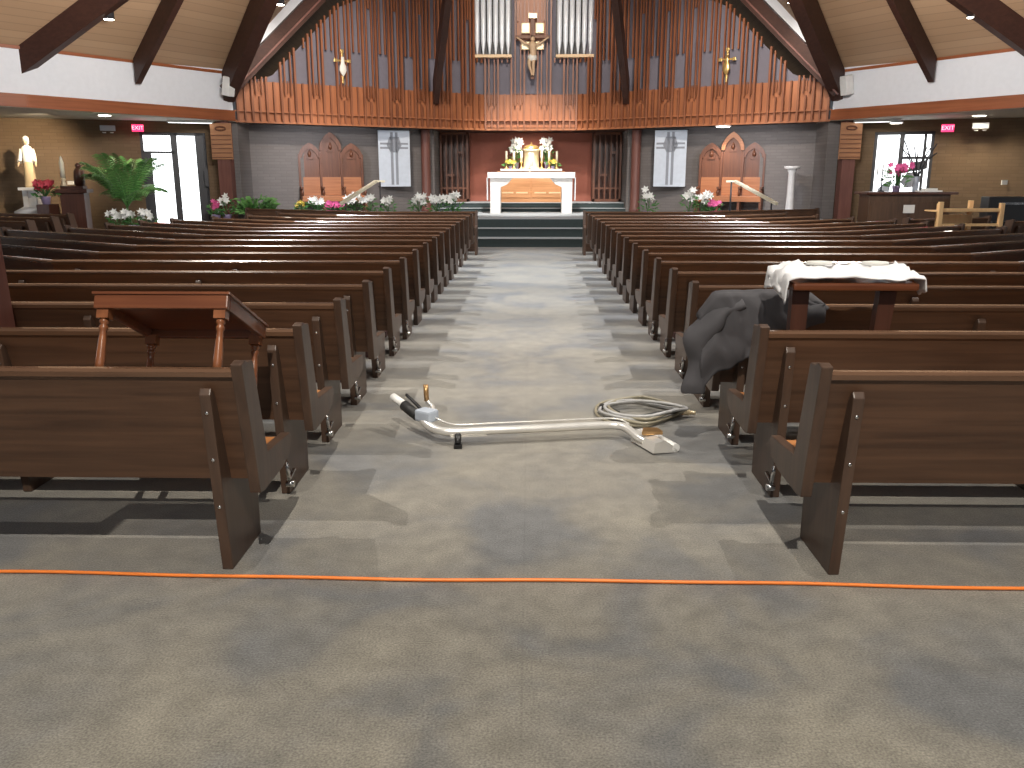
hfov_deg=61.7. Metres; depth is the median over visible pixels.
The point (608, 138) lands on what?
wall
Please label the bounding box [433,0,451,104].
beam
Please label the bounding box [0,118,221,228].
wall
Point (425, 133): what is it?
round column
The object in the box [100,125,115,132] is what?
emergency light
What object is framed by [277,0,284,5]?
ceiling light
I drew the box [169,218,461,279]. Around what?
pew
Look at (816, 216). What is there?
pew
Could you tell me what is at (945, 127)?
exit sign
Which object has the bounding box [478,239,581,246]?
step
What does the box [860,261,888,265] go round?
dish
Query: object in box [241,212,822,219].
platform
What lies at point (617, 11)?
beam
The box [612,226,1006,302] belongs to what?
pew
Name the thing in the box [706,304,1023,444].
pew
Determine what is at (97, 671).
floor
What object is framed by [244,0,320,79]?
trim moulding
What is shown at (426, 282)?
pew
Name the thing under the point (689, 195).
potted flower
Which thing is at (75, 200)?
lectern
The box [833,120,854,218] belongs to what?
trim
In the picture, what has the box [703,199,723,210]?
potted flower
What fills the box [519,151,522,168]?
candle
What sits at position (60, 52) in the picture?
trim
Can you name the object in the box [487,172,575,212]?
altar table
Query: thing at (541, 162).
candle
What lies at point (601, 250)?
pew
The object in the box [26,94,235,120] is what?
trim
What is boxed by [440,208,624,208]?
trim
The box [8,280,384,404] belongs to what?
pew
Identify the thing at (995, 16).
beam
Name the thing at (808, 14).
beam
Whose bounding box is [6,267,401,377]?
pew
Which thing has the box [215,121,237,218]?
column
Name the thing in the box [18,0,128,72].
beam
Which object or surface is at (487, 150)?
wall
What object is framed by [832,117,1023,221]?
wall
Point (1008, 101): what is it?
trim
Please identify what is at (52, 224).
pew
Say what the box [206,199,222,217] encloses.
potted flower
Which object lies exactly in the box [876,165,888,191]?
candelabrum
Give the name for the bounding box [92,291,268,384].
table
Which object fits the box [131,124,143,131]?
exit sign
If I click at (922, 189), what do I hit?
papers
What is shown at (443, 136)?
wall
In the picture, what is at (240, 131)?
wall
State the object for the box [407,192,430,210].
potted flower
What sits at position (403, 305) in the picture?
pew
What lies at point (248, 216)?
pew
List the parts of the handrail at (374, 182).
post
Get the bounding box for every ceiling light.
[103,12,114,20]
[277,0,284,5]
[715,125,730,127]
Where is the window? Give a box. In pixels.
[870,131,935,190]
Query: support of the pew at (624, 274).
on the floor
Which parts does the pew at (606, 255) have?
panel, backrest, rail, panel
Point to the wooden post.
(6, 312)
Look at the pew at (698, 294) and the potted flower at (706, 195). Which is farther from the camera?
the potted flower at (706, 195)
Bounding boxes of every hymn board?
[210,123,233,158]
[838,122,862,158]
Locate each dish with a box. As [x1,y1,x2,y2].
[805,260,833,265]
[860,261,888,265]
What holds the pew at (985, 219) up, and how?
on the floor
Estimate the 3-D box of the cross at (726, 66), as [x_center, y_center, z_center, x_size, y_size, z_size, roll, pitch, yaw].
[5.276,-7.849,21.106,0.441,0.805,0.083,10,17,34]
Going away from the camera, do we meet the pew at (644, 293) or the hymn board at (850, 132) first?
the pew at (644, 293)
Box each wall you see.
[0,47,24,93]
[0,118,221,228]
[23,54,232,109]
[231,122,253,218]
[235,0,830,130]
[248,124,433,210]
[432,130,440,210]
[442,133,469,200]
[469,133,591,200]
[591,133,619,200]
[620,129,629,211]
[627,123,816,211]
[810,121,840,218]
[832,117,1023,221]
[833,51,1023,108]
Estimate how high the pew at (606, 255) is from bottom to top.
0.908 m
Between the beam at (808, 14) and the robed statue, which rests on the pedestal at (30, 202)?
the robed statue
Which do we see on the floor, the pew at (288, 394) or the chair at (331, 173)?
the pew at (288, 394)
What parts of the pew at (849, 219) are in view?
panel, backrest, rail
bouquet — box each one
[31,179,60,203]
[502,159,516,168]
[508,137,523,168]
[539,136,554,168]
[544,159,561,168]
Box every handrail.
[339,180,384,210]
[726,180,777,210]
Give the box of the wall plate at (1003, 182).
[1001,180,1007,184]
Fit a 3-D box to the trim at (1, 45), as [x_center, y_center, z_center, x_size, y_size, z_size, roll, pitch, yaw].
[-10.764,-5.788,13.983,0.040,0.060,5.231,10,17,36]
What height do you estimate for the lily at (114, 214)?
0.513 m
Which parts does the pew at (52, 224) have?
rail, panel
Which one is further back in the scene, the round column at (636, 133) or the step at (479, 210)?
the step at (479, 210)
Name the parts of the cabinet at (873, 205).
door, door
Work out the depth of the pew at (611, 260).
11.62 m
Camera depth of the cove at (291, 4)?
20.31 m
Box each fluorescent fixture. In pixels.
[167,120,212,123]
[854,119,902,123]
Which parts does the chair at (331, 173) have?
post, panel, post, panel, seat, seat rail, post, panel, post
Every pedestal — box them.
[14,187,42,213]
[784,166,800,208]
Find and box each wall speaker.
[221,76,234,96]
[840,74,853,95]
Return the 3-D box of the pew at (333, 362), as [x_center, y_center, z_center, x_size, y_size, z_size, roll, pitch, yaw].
[-4.183,-0.261,5.940,6.599,0.908,1.451,4,14,17]
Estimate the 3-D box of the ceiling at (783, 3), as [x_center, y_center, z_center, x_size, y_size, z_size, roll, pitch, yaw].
[5.084,-10.869,19.680,3.812,7.150,7.282,-6,15,-24]
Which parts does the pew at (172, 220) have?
rail, backrest, panel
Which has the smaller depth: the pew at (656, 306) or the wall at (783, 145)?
the pew at (656, 306)
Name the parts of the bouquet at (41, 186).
pot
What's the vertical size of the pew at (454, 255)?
0.908 m
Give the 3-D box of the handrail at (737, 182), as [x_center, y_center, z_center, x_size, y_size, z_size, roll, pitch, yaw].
[5.705,-4.080,20.432,0.199,1.501,1.824,-6,15,-25]
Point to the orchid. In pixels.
(899, 168)
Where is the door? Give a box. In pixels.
[139,132,211,222]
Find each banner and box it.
[376,129,411,186]
[652,129,688,186]
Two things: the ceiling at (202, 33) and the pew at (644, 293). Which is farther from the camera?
the ceiling at (202, 33)
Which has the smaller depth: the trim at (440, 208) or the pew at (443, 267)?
the pew at (443, 267)
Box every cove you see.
[261,0,301,41]
[765,0,805,41]
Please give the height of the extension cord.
0.015 m
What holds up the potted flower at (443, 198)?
on the platform
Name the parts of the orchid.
pot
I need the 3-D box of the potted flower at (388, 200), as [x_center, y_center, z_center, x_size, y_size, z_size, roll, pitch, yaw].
[-3.060,-4.368,21.096,0.493,0.547,0.527,0,14,1]
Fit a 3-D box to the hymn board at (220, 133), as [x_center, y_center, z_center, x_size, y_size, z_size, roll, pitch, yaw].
[-6.842,-5.712,20.202,0.500,0.820,0.058,0,14,1]
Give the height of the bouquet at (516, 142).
0.929 m
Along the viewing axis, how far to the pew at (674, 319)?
6.69 m
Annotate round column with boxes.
[420,129,431,210]
[629,129,641,211]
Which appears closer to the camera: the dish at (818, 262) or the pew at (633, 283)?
the dish at (818, 262)
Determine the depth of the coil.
5.78 m
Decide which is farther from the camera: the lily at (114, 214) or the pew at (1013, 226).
the lily at (114, 214)
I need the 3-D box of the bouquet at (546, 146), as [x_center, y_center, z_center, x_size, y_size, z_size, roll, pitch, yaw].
[1.008,-6.835,25.365,0.542,0.930,0.559,-3,14,-12]
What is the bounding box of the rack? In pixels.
[925,200,1004,229]
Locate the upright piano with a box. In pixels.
[979,196,1023,228]
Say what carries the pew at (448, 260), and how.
on the floor
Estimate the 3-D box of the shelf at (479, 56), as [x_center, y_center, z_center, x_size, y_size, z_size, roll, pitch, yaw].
[-0.528,-8.968,23.490,1.040,0.080,0.250,0,14,1]
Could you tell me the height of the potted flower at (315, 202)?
0.542 m
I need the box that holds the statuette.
[73,163,84,185]
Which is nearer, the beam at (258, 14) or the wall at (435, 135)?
the beam at (258, 14)
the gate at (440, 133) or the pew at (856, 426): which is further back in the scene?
the gate at (440, 133)
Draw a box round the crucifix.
[516,13,549,78]
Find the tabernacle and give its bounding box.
[522,142,539,168]
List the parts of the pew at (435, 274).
panel, rail, backrest, panel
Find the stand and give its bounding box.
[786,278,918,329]
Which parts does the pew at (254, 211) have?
rail, panel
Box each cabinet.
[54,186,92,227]
[855,191,958,223]
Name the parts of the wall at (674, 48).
panel, rail, cross rail, backing panel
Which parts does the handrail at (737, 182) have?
post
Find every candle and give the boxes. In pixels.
[59,156,66,185]
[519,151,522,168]
[540,151,543,168]
[547,151,550,168]
[555,151,558,168]
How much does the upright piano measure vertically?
1.220 m
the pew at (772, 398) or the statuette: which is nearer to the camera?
the pew at (772, 398)
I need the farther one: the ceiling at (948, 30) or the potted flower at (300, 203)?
the potted flower at (300, 203)
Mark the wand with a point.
(651, 439)
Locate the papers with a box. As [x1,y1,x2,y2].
[915,188,942,191]
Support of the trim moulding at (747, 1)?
attached to the beam at (762, 6)
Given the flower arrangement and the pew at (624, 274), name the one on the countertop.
the flower arrangement
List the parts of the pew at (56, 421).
rail, backrest, panel, seat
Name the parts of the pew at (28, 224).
rail, backrest, panel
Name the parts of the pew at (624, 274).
panel, backrest, rail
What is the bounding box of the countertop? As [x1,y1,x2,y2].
[855,191,958,194]
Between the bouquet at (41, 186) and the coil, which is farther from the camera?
the bouquet at (41, 186)
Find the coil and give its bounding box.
[594,395,695,426]
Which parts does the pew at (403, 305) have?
rail, backrest, panel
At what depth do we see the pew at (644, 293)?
8.32 m
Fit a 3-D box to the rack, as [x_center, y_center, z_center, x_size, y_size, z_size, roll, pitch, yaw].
[7.297,-2.371,14.001,1.070,1.210,0.530,-1,14,-3]
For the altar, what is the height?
0.955 m
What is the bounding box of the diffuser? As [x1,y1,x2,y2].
[168,122,211,123]
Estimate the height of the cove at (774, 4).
7.064 m
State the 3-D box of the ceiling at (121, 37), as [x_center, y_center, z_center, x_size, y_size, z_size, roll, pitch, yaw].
[-6.891,-7.899,16.303,4.352,2.970,2.291,3,14,11]
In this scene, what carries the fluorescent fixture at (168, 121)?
attached to the ceiling at (5, 111)
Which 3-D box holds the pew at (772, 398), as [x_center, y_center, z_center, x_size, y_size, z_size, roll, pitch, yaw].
[4.405,-0.011,4.910,6.599,0.908,1.451,-4,14,-15]
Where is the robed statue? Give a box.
[17,136,36,186]
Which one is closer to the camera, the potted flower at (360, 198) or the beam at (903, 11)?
the beam at (903, 11)
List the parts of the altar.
door, door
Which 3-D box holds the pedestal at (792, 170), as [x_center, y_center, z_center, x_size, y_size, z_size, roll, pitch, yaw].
[6.801,-4.683,20.949,0.400,1.230,0.400,0,14,1]
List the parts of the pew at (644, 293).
panel, backrest, rail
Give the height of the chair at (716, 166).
2.110 m
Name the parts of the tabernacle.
door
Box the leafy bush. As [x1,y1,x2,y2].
[232,194,279,214]
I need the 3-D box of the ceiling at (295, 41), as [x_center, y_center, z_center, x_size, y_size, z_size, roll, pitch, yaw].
[-3.634,-11.903,23.627,10.026,7.400,3.939,-8,16,-31]
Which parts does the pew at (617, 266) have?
panel, backrest, rail, panel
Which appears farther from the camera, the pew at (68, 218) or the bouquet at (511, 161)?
the bouquet at (511, 161)
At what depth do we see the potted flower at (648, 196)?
20.88 m
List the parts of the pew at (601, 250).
panel, backrest, rail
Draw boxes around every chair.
[298,132,367,210]
[694,132,765,210]
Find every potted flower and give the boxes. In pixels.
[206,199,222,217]
[217,193,238,217]
[293,200,308,209]
[305,196,324,209]
[322,200,349,210]
[342,192,363,210]
[363,193,378,210]
[378,196,396,210]
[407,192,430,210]
[427,193,448,210]
[442,191,463,210]
[636,186,658,211]
[680,187,699,211]
[690,189,713,211]
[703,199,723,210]
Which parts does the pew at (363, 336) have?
rail, backrest, panel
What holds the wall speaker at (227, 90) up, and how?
attached to the beam at (258, 14)
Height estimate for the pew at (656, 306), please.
0.908 m
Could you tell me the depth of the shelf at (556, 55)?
23.33 m
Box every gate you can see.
[439,132,468,201]
[592,132,621,201]
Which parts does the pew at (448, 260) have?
panel, rail, backrest, panel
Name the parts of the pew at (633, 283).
panel, backrest, rail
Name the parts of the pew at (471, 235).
rail, backrest, panel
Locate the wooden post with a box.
[0,240,14,326]
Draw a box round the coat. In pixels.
[681,289,828,393]
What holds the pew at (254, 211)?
on the floor
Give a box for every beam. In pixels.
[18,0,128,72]
[133,0,183,83]
[220,0,325,95]
[222,0,278,101]
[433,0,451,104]
[611,0,629,103]
[740,0,835,95]
[788,0,844,100]
[886,0,936,81]
[946,0,1023,55]
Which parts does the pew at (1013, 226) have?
panel, backrest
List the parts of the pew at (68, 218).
rail, backrest, panel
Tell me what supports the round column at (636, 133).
on the platform
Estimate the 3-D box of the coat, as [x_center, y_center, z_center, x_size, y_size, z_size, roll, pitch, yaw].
[1.406,-0.250,5.016,0.835,0.611,0.277,0,14,1]
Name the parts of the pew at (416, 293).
rail, backrest, panel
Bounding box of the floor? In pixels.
[0,247,1023,767]
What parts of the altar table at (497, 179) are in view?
leg, leg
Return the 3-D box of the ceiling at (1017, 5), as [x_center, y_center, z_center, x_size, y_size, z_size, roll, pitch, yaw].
[9.295,-8.441,12.851,7.420,5.650,5.340,0,14,1]
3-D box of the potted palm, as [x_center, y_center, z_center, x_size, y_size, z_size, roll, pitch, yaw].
[-8.162,-3.837,18.253,1.728,2.055,1.806,-3,14,-10]
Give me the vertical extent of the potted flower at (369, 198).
0.597 m
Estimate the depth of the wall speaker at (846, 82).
19.28 m
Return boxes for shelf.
[475,54,511,58]
[555,54,593,57]
[925,210,998,211]
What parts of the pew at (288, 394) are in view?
rail, backrest, panel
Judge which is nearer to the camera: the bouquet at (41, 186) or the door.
the bouquet at (41, 186)
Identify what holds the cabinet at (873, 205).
on the floor
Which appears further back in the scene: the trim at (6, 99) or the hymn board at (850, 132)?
the hymn board at (850, 132)
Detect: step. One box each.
[438,203,623,207]
[439,209,624,211]
[478,219,582,226]
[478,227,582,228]
[478,229,582,236]
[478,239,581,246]
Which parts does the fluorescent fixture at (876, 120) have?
ceiling light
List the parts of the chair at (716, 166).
post, panel, post, seat rail, seat, panel, post, panel, post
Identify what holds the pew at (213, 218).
on the floor
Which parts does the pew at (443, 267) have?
panel, rail, backrest, panel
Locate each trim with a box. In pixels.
[0,44,19,48]
[0,92,28,107]
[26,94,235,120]
[58,51,221,73]
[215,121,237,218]
[438,201,622,202]
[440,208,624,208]
[478,237,582,238]
[830,94,1023,119]
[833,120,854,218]
[845,48,1014,71]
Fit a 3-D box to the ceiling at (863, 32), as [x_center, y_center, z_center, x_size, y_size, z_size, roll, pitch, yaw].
[6.594,-7.802,17.087,4.773,2.412,2.421,-12,18,-41]
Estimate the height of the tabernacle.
0.760 m
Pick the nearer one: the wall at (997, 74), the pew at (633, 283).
the pew at (633, 283)
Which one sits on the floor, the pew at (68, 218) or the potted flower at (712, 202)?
the pew at (68, 218)
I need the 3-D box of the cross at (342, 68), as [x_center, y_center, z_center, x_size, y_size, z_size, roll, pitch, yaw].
[-4.214,-7.915,21.379,0.441,0.805,0.083,-9,16,-32]
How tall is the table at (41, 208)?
1.020 m
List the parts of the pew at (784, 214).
panel, backrest, rail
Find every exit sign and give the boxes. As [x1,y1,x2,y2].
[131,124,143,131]
[941,124,954,131]
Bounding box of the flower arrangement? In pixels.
[901,141,936,191]
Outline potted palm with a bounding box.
[79,153,168,222]
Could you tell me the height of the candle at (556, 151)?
0.510 m
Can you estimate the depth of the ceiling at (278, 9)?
20.10 m
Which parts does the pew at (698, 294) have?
panel, backrest, rail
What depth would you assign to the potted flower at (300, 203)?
20.99 m
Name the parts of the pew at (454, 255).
panel, rail, backrest, panel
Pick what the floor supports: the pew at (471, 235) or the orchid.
the pew at (471, 235)
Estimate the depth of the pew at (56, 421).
3.45 m
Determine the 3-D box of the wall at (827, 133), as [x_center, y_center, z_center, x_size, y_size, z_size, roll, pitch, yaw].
[7.614,-4.949,21.047,0.280,2.900,1.050,0,14,1]
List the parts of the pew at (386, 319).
rail, backrest, panel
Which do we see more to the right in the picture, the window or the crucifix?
the window
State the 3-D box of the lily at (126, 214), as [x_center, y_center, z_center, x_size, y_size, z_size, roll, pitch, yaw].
[-7.863,-3.399,17.808,0.525,0.514,0.524,0,14,1]
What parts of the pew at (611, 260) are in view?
panel, backrest, rail, panel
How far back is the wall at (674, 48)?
22.22 m
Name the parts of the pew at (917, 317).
panel, backrest, rail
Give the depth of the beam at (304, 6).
20.13 m
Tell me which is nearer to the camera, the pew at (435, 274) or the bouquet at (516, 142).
the pew at (435, 274)
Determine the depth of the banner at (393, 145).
23.22 m
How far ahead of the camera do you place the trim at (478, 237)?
19.94 m
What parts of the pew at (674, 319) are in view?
panel, backrest, rail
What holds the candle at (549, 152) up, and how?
on the altar
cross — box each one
[334,49,350,83]
[718,48,735,81]
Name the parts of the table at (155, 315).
leg, leg, leg, leg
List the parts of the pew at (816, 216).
panel, backrest, rail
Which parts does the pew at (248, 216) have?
rail, backrest, panel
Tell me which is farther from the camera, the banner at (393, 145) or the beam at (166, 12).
the banner at (393, 145)
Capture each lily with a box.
[105,208,129,224]
[120,208,138,225]
[134,208,159,224]
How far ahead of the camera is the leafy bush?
20.16 m
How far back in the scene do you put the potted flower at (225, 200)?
20.29 m
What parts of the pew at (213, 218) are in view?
rail, backrest, panel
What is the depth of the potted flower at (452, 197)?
20.89 m
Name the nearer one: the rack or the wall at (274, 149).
the rack
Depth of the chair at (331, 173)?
22.49 m
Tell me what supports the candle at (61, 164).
on the lectern at (75, 200)
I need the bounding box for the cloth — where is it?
[764,259,926,303]
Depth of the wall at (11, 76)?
15.96 m
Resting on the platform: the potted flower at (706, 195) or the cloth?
the potted flower at (706, 195)
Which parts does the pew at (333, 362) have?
rail, backrest, panel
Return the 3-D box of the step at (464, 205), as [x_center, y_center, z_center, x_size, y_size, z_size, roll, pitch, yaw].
[0.602,-5.965,28.146,5.500,0.130,6.470,0,14,1]
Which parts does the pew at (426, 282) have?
rail, backrest, panel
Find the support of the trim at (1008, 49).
attached to the wall at (997, 74)
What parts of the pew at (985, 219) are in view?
panel, rail, backrest, panel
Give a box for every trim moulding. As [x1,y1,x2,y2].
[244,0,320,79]
[745,0,838,94]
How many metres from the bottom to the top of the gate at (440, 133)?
2.000 m
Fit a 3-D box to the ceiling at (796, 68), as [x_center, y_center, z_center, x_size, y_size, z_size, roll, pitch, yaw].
[4.710,-11.862,23.457,10.026,7.400,3.939,9,16,33]
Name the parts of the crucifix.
halo panel, halo panel, halo panel, halo panel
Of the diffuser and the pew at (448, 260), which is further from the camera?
the diffuser
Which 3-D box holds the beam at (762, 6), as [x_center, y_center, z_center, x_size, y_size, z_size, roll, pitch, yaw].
[4.648,-10.428,20.683,7.130,6.963,0.300,9,16,34]
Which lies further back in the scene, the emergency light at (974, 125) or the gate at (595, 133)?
the gate at (595, 133)
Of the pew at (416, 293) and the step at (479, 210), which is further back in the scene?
the step at (479, 210)
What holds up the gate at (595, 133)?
on the trim at (469, 201)
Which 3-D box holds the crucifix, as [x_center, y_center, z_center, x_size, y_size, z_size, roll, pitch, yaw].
[0.558,-9.151,23.232,0.918,1.677,0.288,0,14,1]
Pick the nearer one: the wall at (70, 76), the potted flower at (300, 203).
the wall at (70, 76)
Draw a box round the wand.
[390,384,679,453]
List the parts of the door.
closer plate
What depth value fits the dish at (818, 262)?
4.42 m
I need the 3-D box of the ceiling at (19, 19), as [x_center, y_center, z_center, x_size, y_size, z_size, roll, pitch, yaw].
[-8.681,-8.530,13.217,7.420,5.650,5.340,0,14,1]
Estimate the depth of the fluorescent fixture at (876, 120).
19.46 m
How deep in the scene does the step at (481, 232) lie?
20.26 m
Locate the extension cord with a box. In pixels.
[0,570,1023,589]
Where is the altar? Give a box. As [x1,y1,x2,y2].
[497,169,564,201]
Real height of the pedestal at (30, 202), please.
1.360 m
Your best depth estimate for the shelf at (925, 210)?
13.65 m
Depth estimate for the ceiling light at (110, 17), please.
16.22 m
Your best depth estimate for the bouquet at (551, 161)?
25.01 m
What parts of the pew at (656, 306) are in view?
panel, backrest, rail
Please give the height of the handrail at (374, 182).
1.501 m
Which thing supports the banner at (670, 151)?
attached to the wall at (783, 145)
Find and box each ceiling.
[0,0,75,44]
[0,106,1023,132]
[17,0,160,59]
[153,0,249,68]
[252,0,355,79]
[269,0,289,22]
[714,0,812,77]
[777,0,796,21]
[818,0,915,66]
[910,0,1023,57]
[1002,0,1023,15]
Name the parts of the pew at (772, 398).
panel, backrest, rail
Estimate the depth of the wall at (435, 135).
24.80 m
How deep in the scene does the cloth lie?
4.33 m
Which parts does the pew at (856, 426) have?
seat, panel, backrest, rail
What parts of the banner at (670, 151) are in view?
rod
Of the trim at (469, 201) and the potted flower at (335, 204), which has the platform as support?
the potted flower at (335, 204)
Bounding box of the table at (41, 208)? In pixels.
[36,204,59,213]
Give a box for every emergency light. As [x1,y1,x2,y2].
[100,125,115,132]
[972,122,988,130]
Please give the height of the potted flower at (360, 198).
0.643 m
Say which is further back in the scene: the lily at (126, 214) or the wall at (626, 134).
the wall at (626, 134)
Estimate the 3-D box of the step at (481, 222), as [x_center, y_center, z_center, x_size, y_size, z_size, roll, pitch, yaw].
[0.439,-3.667,20.663,14.000,0.588,0.100,0,14,1]
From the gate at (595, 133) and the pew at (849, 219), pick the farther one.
the gate at (595, 133)
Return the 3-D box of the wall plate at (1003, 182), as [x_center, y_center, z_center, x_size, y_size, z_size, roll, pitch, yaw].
[10.963,-4.489,19.105,0.180,0.100,0.020,-6,15,-22]
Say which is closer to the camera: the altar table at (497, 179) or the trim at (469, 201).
the altar table at (497, 179)
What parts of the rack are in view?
post, rail, post, shelf rail, post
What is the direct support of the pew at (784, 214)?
on the floor
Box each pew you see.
[0,213,77,232]
[0,216,62,231]
[0,219,37,230]
[0,227,441,312]
[0,236,433,324]
[0,322,333,493]
[0,360,290,568]
[1,244,424,338]
[3,255,414,355]
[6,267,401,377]
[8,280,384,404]
[11,297,362,441]
[64,225,447,302]
[104,222,452,293]
[138,220,457,286]
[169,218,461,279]
[210,216,465,273]
[245,207,477,254]
[245,214,470,266]
[275,211,474,260]
[586,212,788,260]
[590,214,819,267]
[594,217,854,273]
[598,219,897,280]
[602,221,929,286]
[607,223,964,294]
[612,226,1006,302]
[619,233,1023,312]
[626,240,1023,325]
[635,249,1023,339]
[646,257,1023,357]
[659,267,1023,378]
[675,281,1023,406]
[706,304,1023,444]
[727,324,1023,496]
[770,362,1023,574]
[901,215,991,229]
[1004,219,1023,233]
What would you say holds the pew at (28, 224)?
on the floor
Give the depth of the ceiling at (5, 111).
18.88 m
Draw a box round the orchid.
[879,161,915,191]

